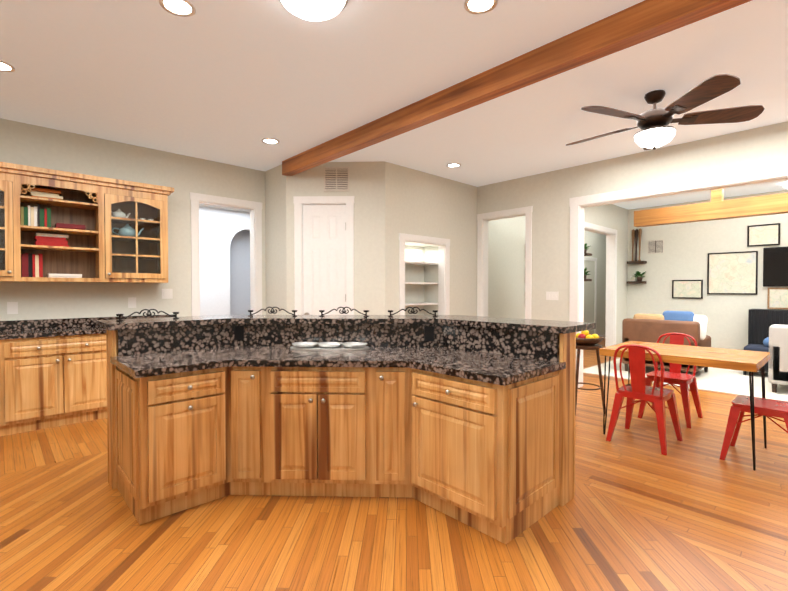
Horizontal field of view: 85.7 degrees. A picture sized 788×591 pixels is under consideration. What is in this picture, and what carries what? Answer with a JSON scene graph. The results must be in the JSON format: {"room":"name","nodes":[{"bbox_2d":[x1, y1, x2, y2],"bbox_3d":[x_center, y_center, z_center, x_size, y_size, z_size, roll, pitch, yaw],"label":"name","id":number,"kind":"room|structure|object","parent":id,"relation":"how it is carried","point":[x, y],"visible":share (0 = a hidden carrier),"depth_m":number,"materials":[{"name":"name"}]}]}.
{"room":"kitchen","nodes":[
{"label":"kitchen","id":0,"kind":"room"},
{"bbox_2d":[0,118,265,320],"bbox_3d":[-4.062,-0.224,4.036,6.000,3.000,0.140,-1,1,-43],"label":"wall","id":1,"kind":"structure","parent":0,"point":[26,144],"depth_m":4.84,"materials":[{"name":"beige paint"}]},
{"bbox_2d":[0,166,23,281],"bbox_3d":[-3.859,-0.649,3.870,0.670,1.035,0.368,-1,1,-43],"label":"upper cabinet","id":2,"kind":"object","parent":1,"relation":"attached to","point":[11,188],"depth_m":3.95,"materials":[{"name":"brown wood"}]},
{"bbox_2d":[7,302,17,313],"bbox_3d":[-3.779,0.123,4.208,0.080,0.120,0.006,-1,1,-43],"label":"outlet","id":3,"kind":"object","parent":1,"relation":"attached to","point":[12,307],"visible":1,"depth_m":4.21,"materials":[{"name":"white plastic"}]},
{"bbox_2d":[20,170,111,281],"bbox_3d":[-3.392,-0.656,4.308,0.826,1.035,0.368,-1,1,-43],"label":"upper cabinet","id":4,"kind":"object","parent":1,"relation":"attached to","point":[97,250],"depth_m":4.42,"materials":[{"name":"brown wood"}]},
{"bbox_2d":[20,187,90,277],"bbox_3d":[-3.444,-0.615,4.341,0.557,0.881,0.209,-1,1,-43],"label":"books","id":5,"kind":"object","parent":4,"relation":"in","point":[31,265],"visible":0.67,"depth_m":4.21,"materials":[{"name":"red paper"}]},
{"bbox_2d":[0,314,174,329],"bbox_3d":[-4.429,0.308,3.588,4.800,0.099,0.020,-1,1,-43],"label":"backsplash","id":6,"kind":"structure","parent":1,"relation":"attached to","point":[42,324],"depth_m":4.41,"materials":[{"name":"black stone"}]},
{"bbox_2d":[128,297,135,307],"bbox_3d":[-3.028,0.082,4.912,0.080,0.120,0.006,-1,1,-43],"label":"outlet","id":7,"kind":"object","parent":1,"relation":"attached to","point":[131,302],"visible":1,"depth_m":4.91,"materials":[{"name":"white plastic"}]},
{"bbox_2d":[112,182,167,282],"bbox_3d":[-2.931,-0.663,4.741,0.655,1.035,0.368,-1,1,-43],"label":"upper cabinet","id":8,"kind":"object","parent":1,"relation":"attached to","point":[143,258],"depth_m":4.79,"materials":[{"name":"brown wood"}]},
{"bbox_2d":[111,209,130,217],"bbox_3d":[-3.031,-0.895,4.684,0.136,0.124,0.206,0,1,-1],"label":"teapot","id":9,"kind":"object","parent":8,"relation":"in","point":[113,213],"depth_m":4.64,"materials":[{"name":"white ceramic"}]},
{"bbox_2d":[112,224,143,236],"bbox_3d":[-2.968,-0.722,4.741,0.179,0.161,0.263,0,1,26],"label":"teapot","id":10,"kind":"object","parent":8,"relation":"in","point":[127,231],"depth_m":4.68,"materials":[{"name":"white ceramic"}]},
{"bbox_2d":[162,289,172,298],"bbox_3d":[-2.757,-0.022,5.162,0.120,0.120,0.011,-1,1,-43],"label":"light switch","id":11,"kind":"object","parent":1,"relation":"attached to","point":[167,293],"visible":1,"depth_m":5.16,"materials":[{"name":"white plastic"}]},
{"bbox_2d":[190,192,261,315],"bbox_3d":[-2.306,-0.025,5.689,1.180,2.550,0.176,-1,1,-43],"label":"trim","id":12,"kind":"structure","parent":1,"relation":"attached to","point":[253,207],"depth_m":5.76,"materials":[{"name":"white wood"}]},
{"bbox_2d":[116,323,231,354],"bbox_3d":[-1.572,0.311,3.102,0.757,0.180,0.025,-1,1,-43],"label":"backsplash","id":13,"kind":"structure","parent":0,"relation":"attached to","point":[193,336],"depth_m":3.06,"materials":[{"name":"black stone"}]},
{"bbox_2d":[199,204,249,315],"bbox_3d":[-3.827,-0.284,7.803,4.900,3.000,0.210,-1,1,-43],"label":"wall","id":14,"kind":"structure","parent":0,"point":[224,242],"depth_m":8.16,"materials":[{"name":"white paint"}]},
{"bbox_2d":[265,164,286,314],"bbox_3d":[-1.626,-0.254,5.912,0.120,3.000,0.740,-1,1,-43],"label":"wall","id":15,"kind":"structure","parent":0,"point":[275,242],"depth_m":5.80,"materials":[{"name":"beige paint"}]},
{"bbox_2d":[286,161,384,314],"bbox_3d":[-0.765,-0.250,5.641,1.301,3.000,0.120,0,1,2],"label":"wall","id":16,"kind":"structure","parent":0,"point":[367,185],"depth_m":5.56,"materials":[{"name":"beige paint"}]},
{"bbox_2d":[293,196,353,314],"bbox_3d":[-0.916,-0.025,5.640,0.800,2.550,0.138,0,1,2],"label":"door frame","id":17,"kind":"structure","parent":16,"relation":"attached to","point":[299,202],"depth_m":5.56,"materials":[{"name":"white wood"}]},
{"bbox_2d":[303,205,345,314],"bbox_3d":[-0.913,0.025,5.602,0.576,2.436,0.085,0,1,2],"label":"closet door","id":18,"kind":"structure","parent":16,"relation":"in","point":[324,257],"depth_m":5.60,"materials":[{"name":"white wood"}]},
{"bbox_2d":[324,167,349,191],"bbox_3d":[-0.750,-1.518,5.550,0.335,0.320,0.020,0,1,2],"label":"air vent","id":19,"kind":"object","parent":16,"relation":"in","point":[336,179],"visible":0.98,"depth_m":5.54,"materials":[{"name":"metal"}]},
{"bbox_2d":[0,338,787,590],"bbox_3d":[1.581,1.305,5.355,18.000,0.100,14.500,-1,1,-43],"label":"floor","id":20,"kind":"structure","parent":0,"point":[691,511],"depth_m":2.35,"materials":[{"name":"brown wood"}]},
{"bbox_2d":[0,330,106,435],"bbox_3d":[-3.363,0.829,4.287,0.920,0.885,0.474,-1,1,-43],"label":"base cabinet","id":21,"kind":"object","parent":20,"relation":"on","point":[53,372],"depth_m":4.06,"materials":[{"name":"brown wood"}]},
{"bbox_2d":[0,326,105,337],"bbox_3d":[-4.273,0.380,3.422,4.800,0.040,0.478,-1,1,-43],"label":"countertop","id":22,"kind":"structure","parent":21,"relation":"on","point":[63,329],"depth_m":4.16,"materials":[{"name":"black stone"}]},
{"bbox_2d":[107,347,575,543],"bbox_3d":[-0.412,0.871,2.821,2.135,0.850,2.305,-1,1,-43],"label":"kitchen island","id":23,"kind":"object","parent":20,"relation":"on","point":[468,420],"depth_m":2.60,"materials":[{"name":"brown wood"}]},
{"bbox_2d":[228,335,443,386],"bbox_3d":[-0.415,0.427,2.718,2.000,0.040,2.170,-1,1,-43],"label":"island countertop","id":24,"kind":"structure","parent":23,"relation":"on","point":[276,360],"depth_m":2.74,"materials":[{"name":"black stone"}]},
{"bbox_2d":[116,309,178,320],"bbox_3d":[-1.815,0.139,3.148,0.418,0.080,0.046,-1,1,-43],"label":"scroll","id":25,"kind":"object","parent":24,"relation":"on","point":[147,314],"visible":1,"depth_m":3.14},
{"bbox_2d":[248,307,296,315],"bbox_3d":[-1.015,0.133,3.548,0.418,0.080,0.046,0,1,2],"label":"scroll","id":26,"kind":"object","parent":24,"relation":"on","point":[250,311],"visible":1,"depth_m":3.54},
{"bbox_2d":[290,342,369,350],"bbox_3d":[-0.481,0.379,3.190,0.452,0.040,0.452,-1,1,-43],"label":"tray","id":27,"kind":"object","parent":24,"relation":"on","point":[329,346],"visible":1,"depth_m":3.13,"materials":[{"name":"white ceramic"}]},
{"bbox_2d":[319,307,368,316],"bbox_3d":[-0.416,0.133,3.529,0.418,0.080,0.046,0,1,2],"label":"scroll","id":28,"kind":"object","parent":24,"relation":"on","point":[343,311],"visible":1,"depth_m":3.53},
{"bbox_2d":[388,307,437,316],"bbox_3d":[0.155,0.133,3.511,0.418,0.080,0.046,0,1,2],"label":"scroll","id":29,"kind":"object","parent":24,"relation":"on","point":[413,312],"visible":1,"depth_m":3.51},
{"bbox_2d":[575,344,605,414],"bbox_3d":[2.067,0.901,4.594,0.384,0.737,0.376,-1,1,-43],"label":"stool","id":30,"kind":"object","parent":20,"relation":"on","point":[596,347],"visible":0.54,"depth_m":4.53,"materials":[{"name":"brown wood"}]},
{"bbox_2d":[576,330,603,344],"bbox_3d":[2.075,0.451,4.611,0.380,0.161,0.380,-1,1,-43],"label":"fruit bowl","id":31,"kind":"object","parent":30,"relation":"on","point":[585,337],"visible":0.92,"depth_m":4.51,"materials":[{"name":"brown wood"}]},
{"bbox_2d":[606,344,682,455],"bbox_3d":[2.210,0.846,3.743,0.502,0.871,0.462,-1,1,-43],"label":"chair","id":32,"kind":"object","parent":20,"relation":"on","point":[640,390],"visible":1,"depth_m":3.63,"materials":[{"name":"red metal"}]},
{"bbox_2d":[638,332,702,428],"bbox_3d":[2.867,0.835,4.401,0.502,0.871,0.462,-1,1,-43],"label":"chair","id":33,"kind":"object","parent":20,"relation":"on","point":[674,375],"visible":0.75,"depth_m":4.38,"materials":[{"name":"red metal"}]},
{"bbox_2d":[599,341,769,470],"bbox_3d":[2.532,0.883,3.737,0.820,0.805,1.090,-1,1,-43],"label":"dining table","id":34,"kind":"object","parent":20,"relation":"on","point":[750,362],"visible":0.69,"depth_m":3.49,"materials":[{"name":"brown wood"}]},
{"bbox_2d":[583,358,787,401],"bbox_3d":[5.315,1.239,5.979,2.300,0.012,4.500,-1,1,-43],"label":"living room rug","id":35,"kind":"object","parent":20,"relation":"on","point":[727,381],"visible":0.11,"depth_m":6.15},
{"bbox_2d":[622,311,710,377],"bbox_3d":[4.387,0.728,6.791,0.970,0.983,1.074,-1,1,-43],"label":"sofa","id":36,"kind":"object","parent":35,"relation":"on","point":[652,328],"visible":0.56,"depth_m":6.48,"materials":[{"name":"brown leather"}]},
{"bbox_2d":[743,337,768,374],"bbox_3d":[5.823,0.932,6.383,0.500,0.588,0.900,-1,1,-43],"label":"armchair","id":37,"kind":"object","parent":35,"relation":"on","point":[758,347],"visible":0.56,"depth_m":6.41,"materials":[{"name":"blue fabric"}]},
{"bbox_2d":[768,324,787,392],"bbox_3d":[5.509,0.808,5.379,0.970,0.868,1.070,-1,1,-43],"label":"armchair","id":38,"kind":"object","parent":35,"relation":"on","point":[778,360],"visible":0.98,"depth_m":5.37,"materials":[{"name":"white fabric"}]},
{"bbox_2d":[720,395,787,460],"bbox_3d":[2.897,0.853,3.304,0.462,0.871,0.502,-1,1,-43],"label":"end chair","id":39,"kind":"object","parent":20,"relation":"on","point":[767,408],"visible":1,"depth_m":3.30,"materials":[{"name":"red metal"}]},
{"bbox_2d":[748,309,787,344],"bbox_3d":[6.825,0.741,6.579,0.437,0.990,2.020,-1,1,-43],"label":"console","id":40,"kind":"object","parent":20,"relation":"on","point":[761,322],"visible":0.44,"depth_m":7.04,"materials":[{"name":"black wood"}]},
{"bbox_2d":[0,0,787,209],"bbox_3d":[1.581,-1.794,5.305,18.000,0.100,14.500,-1,1,-43],"label":"ceiling","id":41,"kind":"structure","parent":0,"point":[233,82],"depth_m":3.34,"materials":[{"name":"white paint"}]},
{"bbox_2d":[0,60,14,71],"bbox_3d":[-2.934,-1.706,3.147,0.194,0.008,0.194,-1,1,-43],"label":"recessed light","id":42,"kind":"object","parent":41,"relation":"in","point":[5,67],"visible":1,"depth_m":3.18,"materials":[{"name":"white"}]},
{"bbox_2d":[159,0,195,16],"bbox_3d":[-1.268,-1.695,2.490,0.194,0.008,0.194,-1,1,-43],"label":"recessed light","id":43,"kind":"object","parent":41,"relation":"in","point":[183,8],"visible":1,"depth_m":2.50,"materials":[{"name":"white"}]},
{"bbox_2d":[262,138,278,143],"bbox_3d":[-1.386,-1.732,4.767,0.194,0.008,0.194,-1,1,-43],"label":"recessed light","id":44,"kind":"object","parent":41,"relation":"in","point":[270,141],"visible":1,"depth_m":4.76,"materials":[{"name":"white"}]},
{"bbox_2d":[279,0,347,20],"bbox_3d":[-0.457,-1.640,2.365,0.410,0.115,0.410,-1,1,-43],"label":"dome ceiling light","id":45,"kind":"object","parent":41,"relation":"attached to","point":[315,10],"visible":1,"depth_m":2.37,"materials":[{"name":"white glass"}]},
{"bbox_2d":[446,163,460,167],"bbox_3d":[0.801,-1.747,5.698,0.194,0.008,0.194,-1,1,-43],"label":"recessed light","id":46,"kind":"object","parent":41,"relation":"in","point":[452,165],"visible":0.98,"depth_m":5.70,"materials":[{"name":"white"}]},
{"bbox_2d":[464,0,497,13],"bbox_3d":[0.503,-1.695,2.464,0.194,0.008,0.194,-1,1,-43],"label":"recessed light","id":47,"kind":"object","parent":41,"relation":"in","point":[478,6],"visible":1,"depth_m":2.48,"materials":[{"name":"white"}]},
{"bbox_2d":[282,0,751,175],"bbox_3d":[1.490,-1.612,2.479,0.115,0.175,8.500,-1,1,-43],"label":"beam","id":48,"kind":"structure","parent":41,"relation":"attached to","point":[640,22],"depth_m":2.97,"materials":[{"name":"brown wood"}]},
{"bbox_2d":[566,74,764,149],"bbox_3d":[2.194,-1.481,3.664,1.493,0.475,1.448,-1,1,-43],"label":"ceiling fan","id":49,"kind":"object","parent":41,"relation":"hanging from","point":[654,132],"visible":1,"depth_m":3.49,"materials":[{"name":"brown wood"}]},
{"bbox_2d":[634,189,787,227],"bbox_3d":[6.413,-1.471,5.423,0.200,0.550,6.050,-1,1,-43],"label":"beam","id":50,"kind":"structure","parent":41,"relation":"attached to","point":[718,207],"depth_m":6.71,"materials":[{"name":"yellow wood"}]},
{"bbox_2d":[782,182,787,187],"bbox_3d":[6.256,-1.715,6.609,0.320,0.100,0.320,-1,1,-43],"label":"ceiling light","id":51,"kind":"object","parent":41,"relation":"attached to","point":[785,184],"visible":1,"depth_m":6.63,"materials":[{"name":"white glass"}]},
{"bbox_2d":[385,162,476,315],"bbox_3d":[0.469,-0.262,6.412,2.020,3.000,0.440,-1,1,-43],"label":"wall","id":52,"kind":"structure","parent":0,"point":[420,203],"depth_m":6.44,"materials":[{"name":"beige paint"}]},
{"bbox_2d":[399,233,449,314],"bbox_3d":[0.315,0.196,6.247,1.060,2.090,0.437,-1,1,-43],"label":"trim","id":53,"kind":"structure","parent":52,"relation":"attached to","point":[443,264],"depth_m":6.34,"materials":[{"name":"white wood"}]},
{"bbox_2d":[444,323,559,362],"bbox_3d":[0.702,0.313,2.970,0.025,0.180,0.927,-1,1,-43],"label":"backsplash","id":54,"kind":"structure","parent":0,"relation":"attached to","point":[516,341],"depth_m":2.89,"materials":[{"name":"black stone"}]},
{"bbox_2d":[488,216,605,334],"bbox_3d":[3.765,-0.315,9.739,7.060,3.000,0.140,-1,1,-43],"label":"wall","id":55,"kind":"structure","parent":0,"point":[506,267],"depth_m":8.39,"materials":[{"name":"beige paint"}]},
{"bbox_2d":[584,256,604,337],"bbox_3d":[3.768,0.116,9.640,6.920,2.140,0.018,-1,1,-43],"label":"door frame","id":56,"kind":"structure","parent":55,"relation":"attached to","point":[595,260],"depth_m":10.99,"materials":[{"name":"white wood"}]},
{"bbox_2d":[584,204,627,343],"bbox_3d":[4.604,-0.299,8.743,6.920,3.000,0.140,-1,1,-43],"label":"wall","id":57,"kind":"structure","parent":0,"point":[613,216],"depth_m":8.61,"materials":[{"name":"beige paint"}]},
{"bbox_2d":[584,222,616,346],"bbox_3d":[3.474,-0.037,7.686,3.820,2.510,0.176,-1,1,-43],"label":"trim","id":58,"kind":"structure","parent":57,"relation":"attached to","point":[611,285],"depth_m":8.45,"materials":[{"name":"white wood"}]},
{"bbox_3d":[3.111,-0.255,7.061,0.200,0.035,0.269,-1,1,-43],"label":"shelf","id":59,"kind":"object","parent":57,"relation":"attached to","visible":0},
{"bbox_2d":[584,267,589,278],"bbox_3d":[3.143,-0.370,7.027,0.218,0.195,0.230,-1,1,-43],"label":"plant","id":60,"kind":"object","parent":59,"relation":"on","point":[585,273],"visible":0.44,"depth_m":7.00,"materials":[{"name":"green plant"}]},
{"bbox_3d":[3.111,-0.675,7.054,0.200,0.035,0.269,-1,1,-43],"label":"shelf","id":61,"kind":"object","parent":57,"relation":"attached to","visible":0},
{"bbox_2d":[584,243,589,252],"bbox_3d":[3.143,-0.782,7.027,0.220,0.178,0.204,-1,1,-43],"label":"plant","id":62,"kind":"object","parent":61,"relation":"on","point":[585,248],"visible":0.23,"depth_m":6.99,"materials":[{"name":"green plant"}]},
{"bbox_2d":[477,121,787,320],"bbox_3d":[3.433,-0.237,4.833,0.140,3.000,9.240,-1,1,-43],"label":"wall","id":63,"kind":"structure","parent":0,"point":[546,195],"depth_m":5.67,"materials":[{"name":"beige paint"}]},
{"bbox_2d":[546,292,557,299],"bbox_3d":[2.235,0.005,6.003,0.011,0.120,0.180,-1,1,-43],"label":"light switch","id":64,"kind":"object","parent":63,"relation":"attached to","point":[551,295],"visible":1,"depth_m":6.00,"materials":[{"name":"white plastic"}]},
{"bbox_2d":[477,164,787,387],"bbox_3d":[4.005,-0.015,4.228,0.176,2.575,7.570,-1,1,-43],"label":"trim","id":65,"kind":"structure","parent":63,"relation":"attached to","point":[577,205],"depth_m":5.74,"materials":[{"name":"white wood"}]},
{"bbox_2d":[627,190,787,349],"bbox_3d":[7.224,-0.265,6.581,0.140,3.000,6.600,-1,1,-43],"label":"wall","id":66,"kind":"structure","parent":0,"point":[689,247],"depth_m":8.02,"materials":[{"name":"beige paint"}]},
{"bbox_2d":[627,281,646,283],"bbox_3d":[4.989,-0.269,8.735,0.169,0.050,0.320,-1,1,-43],"label":"floating shelf","id":67,"kind":"object","parent":66,"relation":"attached to","point":[636,282],"visible":1,"depth_m":8.66,"materials":[{"name":"brown wood"}]},
{"bbox_2d":[634,271,645,280],"bbox_3d":[5.029,-0.401,8.698,0.296,0.213,0.247,-1,1,-43],"label":"potted plant","id":68,"kind":"object","parent":67,"relation":"on","point":[640,275],"visible":0.9,"depth_m":8.65,"materials":[{"name":"plant"}]},
{"bbox_2d":[627,261,646,263],"bbox_3d":[4.989,-0.679,8.728,0.169,0.050,0.320,-1,1,-43],"label":"floating shelf","id":69,"kind":"object","parent":66,"relation":"attached to","point":[636,262],"visible":1,"depth_m":8.67,"materials":[{"name":"brown wood"}]},
{"bbox_2d":[631,228,641,260],"bbox_3d":[4.999,-1.040,8.760,0.092,0.670,0.213,0,1,-27],"label":"sculpture","id":70,"kind":"object","parent":69,"relation":"on","point":[636,233],"visible":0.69,"depth_m":8.74,"materials":[{"name":"brown wood"}]},
{"bbox_2d":[648,239,663,253],"bbox_3d":[5.263,-0.981,8.542,0.018,0.270,0.280,-1,1,-43],"label":"air vent","id":71,"kind":"object","parent":66,"relation":"in","point":[655,246],"visible":1,"depth_m":8.54,"materials":[{"name":"metal"}]},
{"bbox_2d":[672,280,702,298],"bbox_3d":[5.631,-0.120,8.158,0.023,0.360,0.495,-1,1,-43],"label":"map","id":72,"kind":"object","parent":66,"relation":"attached to","point":[687,289],"visible":0.92,"depth_m":8.15,"materials":[{"name":"paper"}]},
{"bbox_2d":[707,251,757,294],"bbox_3d":[6.093,-0.400,7.661,0.023,0.765,0.715,-1,1,-43],"label":"map","id":73,"kind":"object","parent":66,"relation":"attached to","point":[732,273],"visible":0.96,"depth_m":7.64,"materials":[{"name":"paper"}]},
{"bbox_2d":[747,223,779,246],"bbox_3d":[6.386,-1.042,7.339,0.023,0.370,0.430,-1,1,-43],"label":"map","id":74,"kind":"object","parent":66,"relation":"attached to","point":[764,235],"visible":0.96,"depth_m":7.33,"materials":[{"name":"paper"}]},
{"bbox_2d":[763,247,787,286],"bbox_3d":[6.787,-0.481,6.901,0.050,0.667,1.190,-1,1,-43],"label":"television","id":75,"kind":"object","parent":66,"relation":"attached to","point":[775,266],"depth_m":7.20,"materials":[{"name":"black plastic"}]},
{"bbox_2d":[767,288,787,308],"bbox_3d":[6.626,0.052,7.101,0.023,0.360,0.570,-1,1,-43],"label":"map","id":76,"kind":"object","parent":66,"relation":"attached to","point":[777,298],"visible":0.97,"depth_m":7.21,"materials":[{"name":"beige paper"}]}
]}

